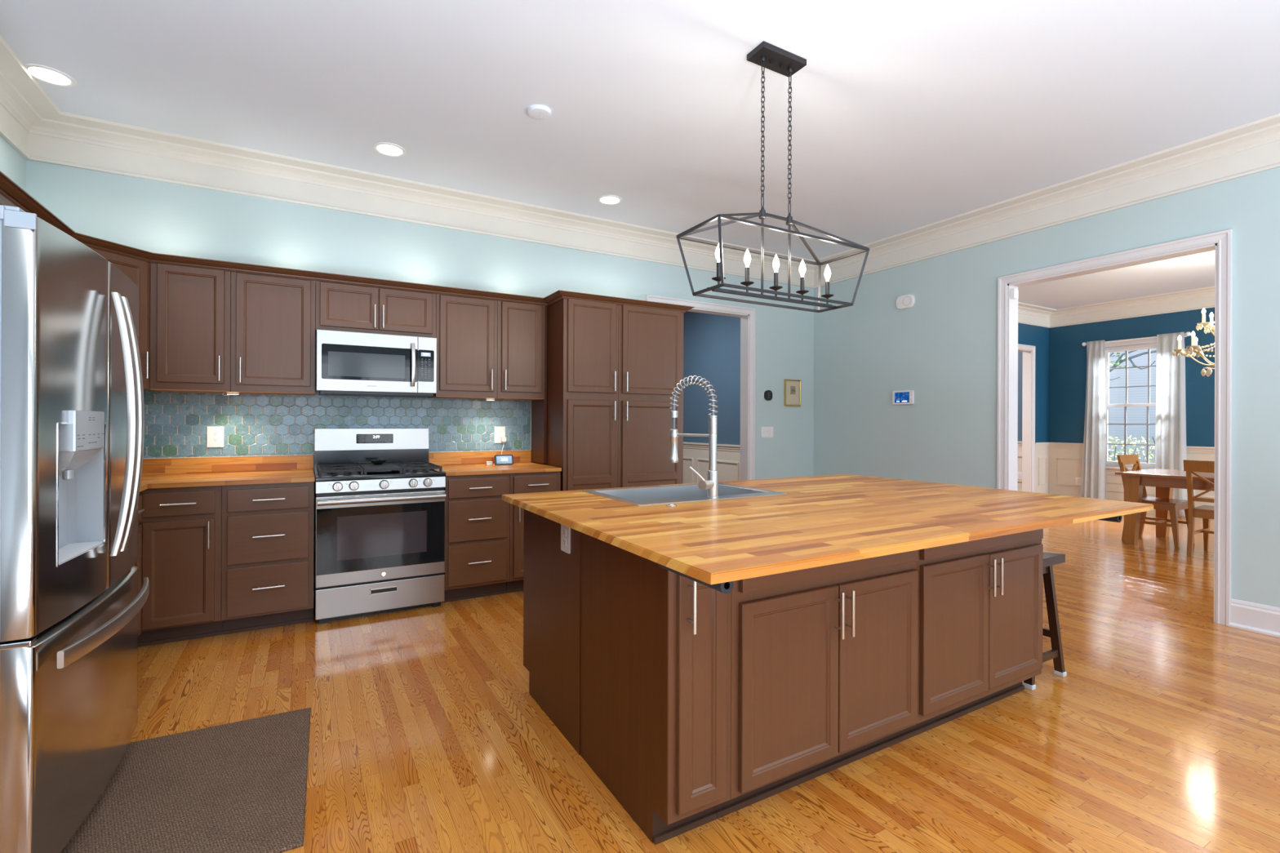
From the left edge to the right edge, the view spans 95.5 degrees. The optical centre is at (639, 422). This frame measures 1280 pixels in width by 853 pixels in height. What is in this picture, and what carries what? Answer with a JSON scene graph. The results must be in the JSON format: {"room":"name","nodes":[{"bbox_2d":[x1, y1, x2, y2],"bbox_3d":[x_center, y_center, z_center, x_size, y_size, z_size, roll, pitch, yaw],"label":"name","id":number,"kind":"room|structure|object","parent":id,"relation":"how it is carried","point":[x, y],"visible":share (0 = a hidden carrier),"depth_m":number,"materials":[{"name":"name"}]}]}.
{"room":"kitchen","nodes":[
{"label":"kitchen","id":0,"kind":"room"},
{"bbox_2d":[0,135,26,191],"bbox_3d":[-2.846,-0.266,1.988,0.120,3.000,3.383,0,0,-30],"label":"wall","id":1,"kind":"structure","parent":0,"point":[12,163],"depth_m":3.23,"materials":[{"name":"teal paint"}]},
{"bbox_2d":[0,193,17,207],"bbox_3d":[-2.823,-0.573,2.452,0.372,0.755,1.095,0,0,-30],"label":"upper cabinet","id":2,"kind":"object","parent":1,"relation":"attached to","point":[3,201],"visible":0.02,"depth_m":2.40,"materials":[{"name":"brown wood"}]},
{"bbox_2d":[26,159,813,596],"bbox_3d":[-0.839,-0.258,5.021,6.380,3.000,0.120,0,0,-30],"label":"wall","id":3,"kind":"structure","parent":0,"point":[154,216],"depth_m":4.41,"materials":[{"name":"teal paint"}]},
{"bbox_2d":[88,247,154,391],"bbox_3d":[-3.145,-0.574,3.265,0.626,0.755,0.625,0,0,-30],"label":"upper cabinet","id":4,"kind":"object","parent":3,"relation":"attached to","point":[138,271],"visible":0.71,"depth_m":3.35,"materials":[{"name":"brown wood"}]},
{"bbox_2d":[150,262,232,393],"bbox_3d":[-2.771,-0.570,3.619,0.386,0.761,0.384,0,0,-30],"label":"upper cabinet","id":5,"kind":"object","parent":3,"relation":"attached to","point":[190,307],"visible":0.89,"depth_m":3.49,"materials":[{"name":"brown wood"}]},
{"bbox_2d":[222,392,239,395],"bbox_3d":[-2.603,-0.176,3.706,0.068,0.024,0.088,0,0,-6],"label":"puck light","id":6,"kind":"object","parent":5,"relation":"attached to","point":[228,393],"visible":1,"depth_m":3.69,"materials":[{"name":"white plastic"}]},
{"bbox_2d":[230,271,315,395],"bbox_3d":[-2.404,-0.568,3.830,0.457,0.761,0.384,0,0,-30],"label":"upper cabinet","id":7,"kind":"object","parent":3,"relation":"attached to","point":[273,317],"visible":0.94,"depth_m":3.70,"materials":[{"name":"brown wood"}]},
{"bbox_2d":[142,391,531,458],"bbox_3d":[-2.245,0.020,4.137,3.059,0.426,0.013,0,0,-30],"label":"tile backsplash","id":8,"kind":"structure","parent":3,"relation":"attached to","point":[176,424],"depth_m":4.07,"materials":[{"name":"tile"}]},
{"bbox_2d":[206,426,223,447],"bbox_3d":[-2.789,0.097,3.817,0.090,0.137,0.009,0,0,-30],"label":"wall outlet","id":9,"kind":"object","parent":8,"relation":"attached to","point":[215,433],"visible":1,"depth_m":3.81,"materials":[{"name":"white plastic"}]},
{"bbox_2d":[212,437,218,442],"bbox_3d":[-2.788,0.117,3.815,0.033,0.029,0.002,0,0,-30],"label":"receptacle","id":10,"kind":"object","parent":9,"relation":"attached to","point":[214,439],"depth_m":3.81,"materials":[{"name":"white plastic"}]},
{"bbox_2d":[212,431,218,435],"bbox_3d":[-2.788,0.077,3.815,0.033,0.029,0.002,0,0,-30],"label":"receptacle","id":11,"kind":"object","parent":9,"relation":"attached to","point":[214,433],"depth_m":3.81,"materials":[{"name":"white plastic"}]},
{"bbox_2d":[493,426,505,443],"bbox_3d":[-1.148,0.104,4.759,0.089,0.135,0.009,0,0,-30],"label":"wall outlet","id":12,"kind":"object","parent":8,"relation":"attached to","point":[500,431],"visible":1,"depth_m":4.75,"materials":[{"name":"white plastic"}]},
{"bbox_2d":[500,436,506,442],"bbox_3d":[-1.115,0.144,4.752,0.036,0.046,0.036,0,0,-30],"label":"charger","id":13,"kind":"object","parent":12,"relation":"attached to","point":[503,439],"visible":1,"depth_m":4.74,"materials":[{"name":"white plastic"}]},
{"bbox_2d":[315,280,435,337],"bbox_3d":[-1.874,-0.777,4.133,0.760,0.339,0.384,0,0,-30],"label":"upper cabinet","id":14,"kind":"object","parent":3,"relation":"attached to","point":[342,307],"visible":0.92,"depth_m":3.98,"materials":[{"name":"brown wood"}]},
{"bbox_2d":[315,328,436,397],"bbox_3d":[-1.853,-0.393,4.092,0.747,0.415,0.436,0,0,-30],"label":"microwave","id":15,"kind":"object","parent":14,"relation":"attached to","point":[348,363],"visible":1,"depth_m":3.94,"materials":[{"name":"silver metal"}]},
{"bbox_2d":[421,358,430,378],"bbox_3d":[-1.508,-0.377,4.092,0.060,0.136,0.001,0,0,-30],"label":"print","id":16,"kind":"object","parent":15,"relation":"attached to","point":[425,362],"depth_m":4.09},
{"bbox_2d":[428,293,497,399],"bbox_3d":[-1.349,-0.565,4.435,0.448,0.761,0.384,0,0,-30],"label":"upper cabinet","id":17,"kind":"object","parent":3,"relation":"attached to","point":[466,327],"visible":0.89,"depth_m":4.30,"materials":[{"name":"brown wood"}]},
{"bbox_2d":[494,300,545,400],"bbox_3d":[-0.989,-0.563,4.642,0.378,0.761,0.384,0,0,-30],"label":"upper cabinet","id":18,"kind":"object","parent":3,"relation":"attached to","point":[520,326],"visible":0.91,"depth_m":4.51,"materials":[{"name":"brown wood"}]},
{"bbox_2d":[645,294,755,479],"bbox_3d":[0.629,0.027,5.780,1.322,2.441,0.026,0,0,-30],"label":"trim","id":19,"kind":"structure","parent":3,"relation":"attached to","point":[699,304],"depth_m":6.08,"materials":[{"name":"white paint"}]},
{"bbox_2d":[760,426,773,437],"bbox_3d":[1.360,0.107,6.205,0.170,0.115,0.016,0,0,-30],"label":"light switch","id":20,"kind":"object","parent":3,"relation":"attached to","point":[766,432],"visible":1,"depth_m":6.20,"materials":[{"name":"white plastic"}]},
{"bbox_2d":[764,390,772,400],"bbox_3d":[1.370,-0.285,6.207,0.108,0.114,0.020,0,0,-30],"label":"smart thermostat","id":21,"kind":"object","parent":3,"relation":"attached to","point":[767,393],"visible":1,"depth_m":6.20,"materials":[{"name":"black plastic"}]},
{"bbox_2d":[783,378,800,406],"bbox_3d":[1.679,-0.321,6.384,0.239,0.296,0.020,0,0,-30],"label":"framed picture","id":22,"kind":"object","parent":3,"relation":"attached to","point":[792,397],"visible":1,"depth_m":6.38,"materials":[{"name":"gold metal"}]},
{"bbox_2d":[790,386,795,394],"bbox_3d":[1.683,-0.349,6.389,0.076,0.089,0.001,0,0,-30],"label":"print","id":23,"kind":"object","parent":22,"relation":"attached to","point":[793,388],"depth_m":6.39},
{"bbox_2d":[0,0,1279,309],"bbox_3d":[2.597,-1.763,4.426,12.300,0.084,12.100,0,0,-30],"label":"ceiling","id":24,"kind":"structure","parent":0,"point":[907,115],"depth_m":3.10,"materials":[{"name":"white paint"}]},
{"bbox_2d":[23,63,76,87],"bbox_3d":[-3.005,-1.763,2.958,0.196,0.006,0.196,0,0,-30],"label":"recessed light","id":25,"kind":"object","parent":24,"relation":"in","point":[46,74],"visible":1,"depth_m":2.96,"materials":[{"name":"white plastic"}]},
{"bbox_2d":[373,142,405,156],"bbox_3d":[-1.616,-1.758,3.752,0.196,0.006,0.196,0,0,-30],"label":"recessed light","id":26,"kind":"object","parent":24,"relation":"in","point":[386,148],"visible":1,"depth_m":3.75,"materials":[{"name":"white plastic"}]},
{"bbox_2d":[597,195,622,204],"bbox_3d":[-0.238,-1.753,4.586,0.196,0.006,0.196,0,0,-30],"label":"recessed light","id":27,"kind":"object","parent":24,"relation":"in","point":[604,199],"visible":1,"depth_m":4.58,"materials":[{"name":"white plastic"}]},
{"bbox_2d":[676,40,870,312],"bbox_3d":[0.655,-1.167,2.789,0.942,1.169,0.330,0,0,-30],"label":"pendant","id":28,"kind":"object","parent":24,"relation":"hanging from","point":[766,55],"visible":1,"depth_m":2.76,"materials":[{"name":"brown metal"}]},
{"bbox_2d":[711,243,725,288],"bbox_3d":[0.355,-0.704,2.617,0.064,0.204,0.063,0,0,-30],"label":"candle","id":29,"kind":"object","parent":28,"relation":"on","point":[717,278],"depth_m":2.61,"materials":[{"name":"white glass"}]},
{"bbox_2d":[740,248,754,292],"bbox_3d":[0.499,-0.703,2.700,0.064,0.204,0.063,0,0,-30],"label":"candle","id":30,"kind":"object","parent":28,"relation":"on","point":[747,259],"depth_m":2.69,"materials":[{"name":"white glass"}]},
{"bbox_2d":[768,254,782,296],"bbox_3d":[0.653,-0.703,2.789,0.064,0.204,0.063,0,0,-30],"label":"candle","id":31,"kind":"object","parent":28,"relation":"on","point":[775,264],"depth_m":2.78,"materials":[{"name":"white glass"}]},
{"bbox_2d":[795,259,808,300],"bbox_3d":[0.804,-0.702,2.875,0.064,0.204,0.063,0,0,-30],"label":"candle","id":32,"kind":"object","parent":28,"relation":"on","point":[802,267],"depth_m":2.87,"materials":[{"name":"white glass"}]},
{"bbox_2d":[821,264,834,304],"bbox_3d":[0.956,-0.702,2.962,0.064,0.204,0.063,0,0,-30],"label":"candle","id":33,"kind":"object","parent":28,"relation":"on","point":[827,272],"depth_m":2.95,"materials":[{"name":"white glass"}]},
{"bbox_2d":[1172,307,1214,377],"bbox_3d":[5.757,-1.041,5.647,0.827,1.385,0.825,0,0,-30],"label":"crystal chandelier","id":34,"kind":"object","parent":24,"relation":"hanging from","point":[1194,349],"visible":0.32,"depth_m":5.72,"materials":[{"name":"gold metal"}]},
{"bbox_2d":[1177,335,1182,349],"bbox_3d":[5.494,-0.808,5.916,0.032,0.156,0.030,0,0,-30],"label":"candle","id":35,"kind":"object","parent":34,"relation":"on","point":[1179,338],"depth_m":5.91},
{"bbox_2d":[1191,330,1195,345],"bbox_3d":[5.381,-0.808,5.652,0.032,0.156,0.030,0,0,-30],"label":"candle","id":36,"kind":"object","parent":34,"relation":"on","point":[1193,339],"depth_m":5.64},
{"bbox_2d":[1201,307,1205,322],"bbox_3d":[5.514,-1.038,5.684,0.032,0.156,0.030,0,0,-30],"label":"candle","id":37,"kind":"object","parent":34,"relation":"on","point":[1203,316],"depth_m":5.67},
{"bbox_2d":[1208,311,1213,325],"bbox_3d":[5.793,-1.037,5.889,0.032,0.156,0.030,0,0,-30],"label":"candle","id":38,"kind":"object","parent":34,"relation":"on","point":[1211,315],"depth_m":5.88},
{"bbox_2d":[60,513,1279,852],"bbox_3d":[2.586,1.285,4.426,12.300,0.060,12.100,0,0,-30],"label":"floor","id":39,"kind":"structure","parent":0,"point":[1161,732],"depth_m":2.26,"materials":[{"name":"brown wood"}]},
{"bbox_2d":[0,204,149,852],"bbox_3d":[-2.044,0.350,1.698,0.907,1.775,0.929,0,0,-28],"label":"refrigerator","id":40,"kind":"object","parent":39,"relation":"on","point":[72,406],"visible":1,"depth_m":1.59,"materials":[{"name":"grey metal"}]},
{"bbox_2d":[77,417,104,447],"bbox_3d":[-1.627,0.028,1.724,0.001,0.085,0.223,0,0,-28],"label":"print","id":41,"kind":"object","parent":40,"relation":"attached to","point":[89,417],"depth_m":1.71},
{"bbox_2d":[133,493,144,637],"bbox_3d":[-2.674,0.797,2.517,0.691,0.876,1.045,0,0,-30],"label":"base cabinet","id":42,"kind":"object","parent":39,"relation":"on","point":[139,563],"visible":0.15,"depth_m":3.05,"materials":[{"name":"brown wood"}]},
{"bbox_2d":[139,469,315,492],"bbox_3d":[-2.513,0.346,2.998,1.462,0.026,1.721,0,0,-30],"label":"countertop","id":43,"kind":"structure","parent":42,"relation":"on","point":[181,480],"depth_m":3.46,"materials":[{"name":"brown wood"}]},
{"bbox_2d":[141,455,313,475],"bbox_3d":[-2.936,0.281,3.737,1.462,0.101,0.020,0,0,-30],"label":"board","id":44,"kind":"object","parent":43,"relation":"on","point":[277,463],"visible":0.56,"depth_m":3.84,"materials":[{"name":"brown wood"}]},
{"bbox_2d":[137,485,222,647],"bbox_3d":[-2.702,0.797,3.478,0.379,0.876,0.696,0,0,-30],"label":"base cabinet","id":45,"kind":"object","parent":39,"relation":"on","point":[182,526],"visible":0.77,"depth_m":3.23,"materials":[{"name":"brown wood"}]},
{"bbox_2d":[61,707,311,852],"bbox_3d":[-1.469,1.234,1.965,0.625,0.010,0.942,0,0,-30],"label":"floor mat","id":46,"kind":"object","parent":39,"relation":"on","point":[237,787],"visible":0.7,"depth_m":1.92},
{"bbox_2d":[221,481,314,635],"bbox_3d":[-2.337,0.798,3.688,0.460,0.876,0.696,0,0,-30],"label":"base cabinet","id":47,"kind":"object","parent":39,"relation":"on","point":[268,544],"visible":0.96,"depth_m":3.42,"materials":[{"name":"brown wood"}]},
{"bbox_2d":[314,428,445,624],"bbox_3d":[-1.783,0.644,3.966,0.760,1.189,0.728,0,0,-30],"label":"gas range","id":48,"kind":"object","parent":39,"relation":"on","point":[380,535],"visible":1,"depth_m":3.75,"materials":[{"name":"silver metal"}]},
{"bbox_2d":[370,459,386,464],"bbox_3d":[-1.819,0.280,4.041,0.105,0.030,0.108,0,0,-30],"label":"spoon rest","id":49,"kind":"object","parent":48,"relation":"on","point":[373,461],"visible":1,"depth_m":4.01,"materials":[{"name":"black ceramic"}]},
{"bbox_2d":[314,466,445,481],"bbox_3d":[-1.784,0.346,3.970,0.760,0.027,0.619,0,0,-30],"label":"cooktop","id":50,"kind":"object","parent":48,"relation":"in","point":[424,474],"depth_m":3.74,"materials":[{"name":"black metal"}]},
{"bbox_2d":[443,473,509,602],"bbox_3d":[-1.272,0.802,4.299,0.446,0.876,0.696,0,0,-30],"label":"base cabinet","id":51,"kind":"object","parent":39,"relation":"on","point":[477,519],"visible":0.83,"depth_m":4.03,"materials":[{"name":"brown wood"}]},
{"bbox_2d":[437,462,561,475],"bbox_3d":[-1.111,0.352,4.406,0.832,0.026,0.674,0,0,-30],"label":"countertop","id":52,"kind":"structure","parent":51,"relation":"on","point":[517,468],"depth_m":4.24,"materials":[{"name":"brown wood"}]},
{"bbox_2d":[428,450,531,465],"bbox_3d":[-1.277,0.287,4.689,0.826,0.101,0.020,0,0,-30],"label":"board","id":53,"kind":"object","parent":52,"relation":"on","point":[519,456],"visible":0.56,"depth_m":4.64,"materials":[{"name":"brown wood"}]},
{"bbox_2d":[493,454,513,465],"bbox_3d":[-1.079,0.298,4.596,0.148,0.082,0.056,0,0,-30],"label":"smart display","id":54,"kind":"object","parent":52,"relation":"on","point":[500,460],"visible":1,"depth_m":4.58,"materials":[{"name":"black plastic"}]},
{"bbox_2d":[506,471,560,593],"bbox_3d":[-0.909,0.803,4.507,0.386,0.876,0.696,0,0,-30],"label":"base cabinet","id":55,"kind":"object","parent":39,"relation":"on","point":[541,482],"visible":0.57,"depth_m":4.19,"materials":[{"name":"brown wood"}]},
{"bbox_2d":[523,509,581,755],"bbox_3d":[-0.291,0.806,2.537,0.252,0.876,0.704,0,0,-30],"label":"base cabinet","id":56,"kind":"object","parent":39,"relation":"on","point":[552,576],"visible":0.52,"depth_m":2.40,"materials":[{"name":"brown wood"}]},
{"bbox_2d":[560,524,570,554],"bbox_3d":[-0.294,0.452,2.281,0.009,0.116,0.082,0,0,-30],"label":"wall outlet","id":57,"kind":"object","parent":56,"relation":"attached to","point":[565,531],"visible":0.89,"depth_m":2.27,"materials":[{"name":"grey plastic"}]},
{"bbox_2d":[562,537,566,546],"bbox_3d":[-0.296,0.472,2.280,0.002,0.029,0.033,0,0,-30],"label":"receptacle","id":58,"kind":"object","parent":57,"relation":"attached to","point":[564,540],"depth_m":2.28,"materials":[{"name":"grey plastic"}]},
{"bbox_2d":[562,528,566,536],"bbox_3d":[-0.296,0.432,2.280,0.002,0.029,0.033,0,0,-30],"label":"receptacle","id":59,"kind":"object","parent":57,"relation":"attached to","point":[564,530],"depth_m":2.28,"materials":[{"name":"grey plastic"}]},
{"bbox_2d":[531,297,618,491],"bbox_3d":[-0.533,0.148,4.723,0.494,2.190,0.699,0,0,-30],"label":"pantry cabinet","id":60,"kind":"object","parent":39,"relation":"on","point":[583,335],"depth_m":4.48,"materials":[{"name":"brown wood"}]},
{"bbox_2d":[617,304,683,487],"bbox_3d":[-0.049,0.150,4.999,0.617,2.190,0.696,0,0,-30],"label":"pantry cabinet","id":61,"kind":"object","parent":39,"relation":"on","point":[651,340],"visible":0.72,"depth_m":4.72,"materials":[{"name":"brown wood"}]},
{"bbox_2d":[0,170,694,313],"bbox_3d":[-1.487,-0.952,3.702,2.002,0.046,4.726,0,0,33],"label":"trim","id":62,"kind":"structure","parent":61,"relation":"attached to","point":[11,191],"depth_m":3.70,"materials":[{"name":"brown wood"}]},
{"bbox_2d":[580,532,731,844],"bbox_3d":[0.041,0.807,1.942,0.230,0.876,0.656,0,0,-30],"label":"base cabinet","id":63,"kind":"object","parent":39,"relation":"on","point":[655,641],"visible":0.73,"depth_m":1.74,"materials":[{"name":"brown wood"}]},
{"bbox_2d":[714,550,918,818],"bbox_3d":[0.528,0.809,2.221,0.890,0.876,0.656,0,0,-30],"label":"base cabinet","id":64,"kind":"object","parent":39,"relation":"on","point":[824,676],"visible":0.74,"depth_m":1.94,"materials":[{"name":"brown wood"}]},
{"bbox_2d":[897,528,1043,742],"bbox_3d":[1.308,0.812,2.668,0.906,0.876,0.656,0,0,-30],"label":"base cabinet","id":65,"kind":"object","parent":39,"relation":"on","point":[980,602],"visible":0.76,"depth_m":2.39,"materials":[{"name":"brown wood"}]},
{"bbox_2d":[1022,552,1066,690],"bbox_3d":[1.851,0.949,2.986,0.321,0.604,0.470,0,0,-30],"label":"bar stool","id":66,"kind":"object","parent":39,"relation":"on","point":[1049,559],"visible":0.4,"depth_m":2.85,"materials":[{"name":"brown wood"}]},
{"bbox_2d":[1116,453,1195,547],"bbox_3d":[5.451,0.811,6.167,0.444,0.907,0.540,0,0,-30],"label":"dining chair","id":67,"kind":"object","parent":39,"relation":"on","point":[1173,505],"visible":0.7,"depth_m":6.07,"materials":[{"name":"brown wood"}]},
{"bbox_2d":[1115,468,1214,544],"bbox_3d":[5.827,0.895,5.547,0.965,0.741,1.780,0,0,-30],"label":"dining table","id":68,"kind":"object","parent":39,"relation":"on","point":[1165,481],"visible":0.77,"depth_m":5.98,"materials":[{"name":"brown wood"}]},
{"bbox_2d":[1182,459,1214,555],"bbox_3d":[5.449,0.811,5.417,0.540,0.907,0.444,0,0,-30],"label":"dining chair","id":69,"kind":"object","parent":39,"relation":"on","point":[1206,513],"visible":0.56,"depth_m":5.48,"materials":[{"name":"brown wood"}]},
{"bbox_3d":[0.227,0.808,2.834,0.939,0.876,0.704,0,0,-30],"label":"cabinet","id":70,"kind":"object","parent":39,"relation":"on","visible":0},
{"bbox_2d":[501,474,1153,584],"bbox_3d":[0.774,0.359,2.609,2.349,0.026,1.630,0,0,-30],"label":"countertop","id":71,"kind":"structure","parent":70,"relation":"on","point":[824,520],"depth_m":2.06,"materials":[{"name":"brown wood"}]},
{"bbox_2d":[666,503,676,506],"bbox_3d":[0.128,0.339,2.377,0.044,0.008,0.044,0,0,-30],"label":"button","id":72,"kind":"object","parent":71,"relation":"attached to","point":[668,504],"visible":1,"depth_m":2.37,"materials":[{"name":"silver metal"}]},
{"bbox_2d":[582,483,787,505],"bbox_3d":[0.213,0.448,2.833,0.832,0.215,0.568,0,0,-30],"label":"sink","id":73,"kind":"object","parent":71,"relation":"in","point":[646,495],"visible":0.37,"depth_m":3.00,"materials":[{"name":"metal"}]},
{"bbox_2d":[669,375,718,497],"bbox_3d":[0.216,0.062,2.659,0.271,0.556,0.146,0,0,40],"label":"kitchen faucet","id":74,"kind":"object","parent":71,"relation":"on","point":[711,484],"visible":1,"depth_m":2.62,"materials":[{"name":"silver metal"}]},
{"bbox_2d":[657,563,733,594],"bbox_3d":[0.136,0.390,1.510,0.039,0.039,0.287,0,0,-30],"label":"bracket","id":75,"kind":"object","parent":71,"relation":"attached to","point":[726,588],"visible":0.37,"depth_m":1.41,"materials":[{"name":"black metal"}]},
{"bbox_2d":[1097,515,1121,522],"bbox_3d":[1.877,0.399,2.637,0.039,0.039,0.495,0,0,-30],"label":"bracket","id":76,"kind":"object","parent":71,"relation":"attached to","point":[1118,518],"visible":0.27,"depth_m":2.43,"materials":[{"name":"black metal"}]},
{"bbox_2d":[683,167,1279,608],"bbox_3d":[3.036,-0.244,4.808,0.130,3.000,11.480,0,0,-30],"label":"wall","id":77,"kind":"structure","parent":0,"point":[943,348],"depth_m":5.03,"materials":[{"name":"teal paint"}]},
{"bbox_2d":[0,34,1279,288],"bbox_3d":[1.135,-1.631,1.589,6.380,0.240,7.793,0,0,-30],"label":"trim","id":78,"kind":"structure","parent":77,"relation":"attached to","point":[31,122],"depth_m":4.10,"materials":[{"name":"beige paint"}]},
{"bbox_2d":[683,442,740,484],"bbox_3d":[0.991,0.776,8.198,0.036,0.945,3.567,0,0,-30],"label":"trim","id":79,"kind":"structure","parent":77,"relation":"attached to","point":[695,455],"depth_m":8.28,"materials":[{"name":"beige paint"}]},
{"bbox_2d":[892,390,914,404],"bbox_3d":[2.516,-0.236,5.558,0.025,0.132,0.214,0,0,-30],"label":"alarm keypad","id":80,"kind":"object","parent":77,"relation":"attached to","point":[902,397],"visible":1,"depth_m":5.54,"materials":[{"name":"white plastic"}]},
{"bbox_2d":[896,293,915,309],"bbox_3d":[2.526,-1.148,5.539,0.031,0.128,0.182,0,0,-30],"label":"fire alarm","id":81,"kind":"object","parent":77,"relation":"attached to","point":[905,301],"visible":1,"depth_m":5.52,"materials":[{"name":"white plastic"}]},
{"bbox_2d":[687,243,1217,622],"bbox_3d":[2.100,0.061,5.052,4.149,2.384,1.072,0,0,28],"label":"trim","id":82,"kind":"structure","parent":77,"relation":"attached to","point":[1012,304],"depth_m":4.75,"materials":[{"name":"white paint"}]},
{"bbox_2d":[1010,286,1018,299],"bbox_3d":[3.060,-1.059,4.743,0.078,0.106,0.031,0,0,-30],"label":"sensor","id":83,"kind":"object","parent":77,"relation":"attached to","point":[1014,292],"visible":1,"depth_m":4.73,"materials":[{"name":"white plastic"}]},
{"bbox_2d":[996,228,1232,626],"bbox_3d":[3.300,0.033,4.189,0.026,2.449,1.394,0,0,-30],"label":"trim","id":84,"kind":"structure","parent":77,"relation":"attached to","point":[1224,239],"depth_m":3.63,"materials":[{"name":"white paint"}]},
{"bbox_2d":[1228,598,1279,637],"bbox_3d":[4.728,1.179,1.688,0.030,0.168,4.378,0,0,-30],"label":"baseboard","id":85,"kind":"structure","parent":77,"relation":"attached to","point":[1246,615],"depth_m":3.49,"materials":[{"name":"white paint"}]},
{"bbox_2d":[1017,323,1048,442],"bbox_3d":[4.231,-0.239,7.989,5.110,3.000,0.120,0,0,-30],"label":"wall","id":86,"kind":"structure","parent":0,"point":[1037,336],"depth_m":9.08,"materials":[{"name":"teal paint"}]},
{"bbox_2d":[1017,343,1035,492],"bbox_3d":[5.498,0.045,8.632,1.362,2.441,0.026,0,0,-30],"label":"trim","id":87,"kind":"structure","parent":86,"relation":"attached to","point":[1032,348],"depth_m":8.95,"materials":[{"name":"white paint"}]},
{"bbox_2d":[1035,442,1049,493],"bbox_3d":[4.266,0.786,7.921,5.110,0.950,0.036,0,0,-30],"label":"trim","id":88,"kind":"structure","parent":86,"relation":"attached to","point":[1042,449],"depth_m":9.10,"materials":[{"name":"beige paint"}]},
{"bbox_2d":[1017,306,1214,466],"bbox_3d":[7.469,-0.227,7.628,0.172,3.000,11.000,0,0,-30],"label":"wall","id":89,"kind":"structure","parent":0,"point":[1067,354],"depth_m":8.59,"materials":[{"name":"teal paint"}]},
{"bbox_2d":[1017,441,1022,491],"bbox_3d":[5.513,0.790,10.822,0.036,0.950,3.516,0,0,-30],"label":"trim","id":90,"kind":"structure","parent":89,"relation":"attached to","point":[1020,443],"depth_m":9.56,"materials":[{"name":"beige paint"}]},
{"bbox_2d":[1017,471,1022,479],"bbox_3d":[6.244,0.878,9.557,0.009,0.122,0.076,0,0,-30],"label":"wall outlet","id":91,"kind":"object","parent":89,"relation":"attached to","point":[1019,473],"visible":0.91,"depth_m":9.55,"materials":[{"name":"white plastic"}]},
{"bbox_2d":[1075,476,1081,485],"bbox_3d":[6.670,0.900,8.838,0.009,0.122,0.076,0,0,-30],"label":"wall outlet","id":92,"kind":"object","parent":89,"relation":"attached to","point":[1078,480],"visible":0.95,"depth_m":8.84,"materials":[{"name":"white plastic"}]},
{"bbox_2d":[1017,285,1214,328],"bbox_3d":[6.074,-1.613,4.787,5.110,0.240,7.264,0,0,-30],"label":"trim","id":93,"kind":"structure","parent":89,"relation":"attached to","point":[1199,298],"depth_m":8.38,"materials":[{"name":"beige paint"}]},
{"bbox_2d":[1104,342,1156,468],"bbox_3d":[7.087,-0.226,8.286,0.100,1.745,0.840,0,0,-30],"label":"window","id":94,"kind":"structure","parent":89,"relation":"in","point":[1145,346],"depth_m":8.38,"materials":[{"name":"white paint"}]},
{"bbox_2d":[1104,337,1156,469],"bbox_3d":[7.009,-0.212,8.241,0.080,1.915,1.020,0,0,-30],"label":"trim","id":95,"kind":"structure","parent":89,"relation":"attached to","point":[1153,340],"depth_m":8.29,"materials":[{"name":"white paint"}]},
{"bbox_2d":[1048,442,1214,520],"bbox_3d":[8.265,0.801,6.049,0.036,0.950,7.264,0,0,-30],"label":"trim","id":96,"kind":"structure","parent":89,"relation":"attached to","point":[1065,459],"depth_m":8.85,"materials":[{"name":"beige paint"}]},
{"bbox_2d":[1081,331,1191,346],"bbox_3d":[6.981,-1.166,8.214,0.120,0.060,1.244,0,0,-30],"label":"curtain rod","id":97,"kind":"object","parent":89,"relation":"attached to","point":[1187,334],"visible":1,"depth_m":8.18,"materials":[{"name":"white metal"}]},
{"bbox_2d":[1080,340,1106,499],"bbox_3d":[6.696,0.021,8.583,0.058,2.437,0.325,0,0,-30],"label":"curtain","id":98,"kind":"object","parent":97,"relation":"hanging from","point":[1093,484],"visible":0.94,"depth_m":8.56,"materials":[{"name":"white fabric"}]},
{"bbox_2d":[1154,332,1187,515],"bbox_3d":[7.140,0.023,7.809,0.058,2.437,0.331,0,0,-30],"label":"curtain","id":99,"kind":"object","parent":97,"relation":"hanging from","point":[1171,402],"visible":0.77,"depth_m":7.79,"materials":[{"name":"white fabric"}]},
{"bbox_3d":[14.373,1.768,11.710,15.400,0.060,34.000,0,0,-30],"label":"ground","id":100,"kind":"structure","parent":0,"visible":0},
{"bbox_2d":[1107,435,1155,462],"bbox_3d":[8.397,0.969,10.079,1.281,1.500,1.253,0,0,-30],"label":"shrub","id":101,"kind":"object","parent":100,"relation":"on","point":[1142,446],"visible":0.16,"depth_m":9.95,"materials":[{"name":"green plant"}]},
{"bbox_2d":[1107,348,1156,463],"bbox_3d":[11.673,-0.592,11.308,1.500,4.640,20.000,0,0,-30],"label":"house","id":102,"kind":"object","parent":100,"relation":"on","point":[1136,376],"visible":0.02,"depth_m":12.14,"materials":[{"name":"grey"}]},
{"bbox_2d":[1109,350,1156,380],"bbox_3d":[8.100,-0.306,10.880,1.316,4.049,3.116,0,0,-9],"label":"tree","id":103,"kind":"object","parent":100,"relation":"on","point":[1119,361],"visible":0.12,"depth_m":10.03,"materials":[{"name":"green plant"}]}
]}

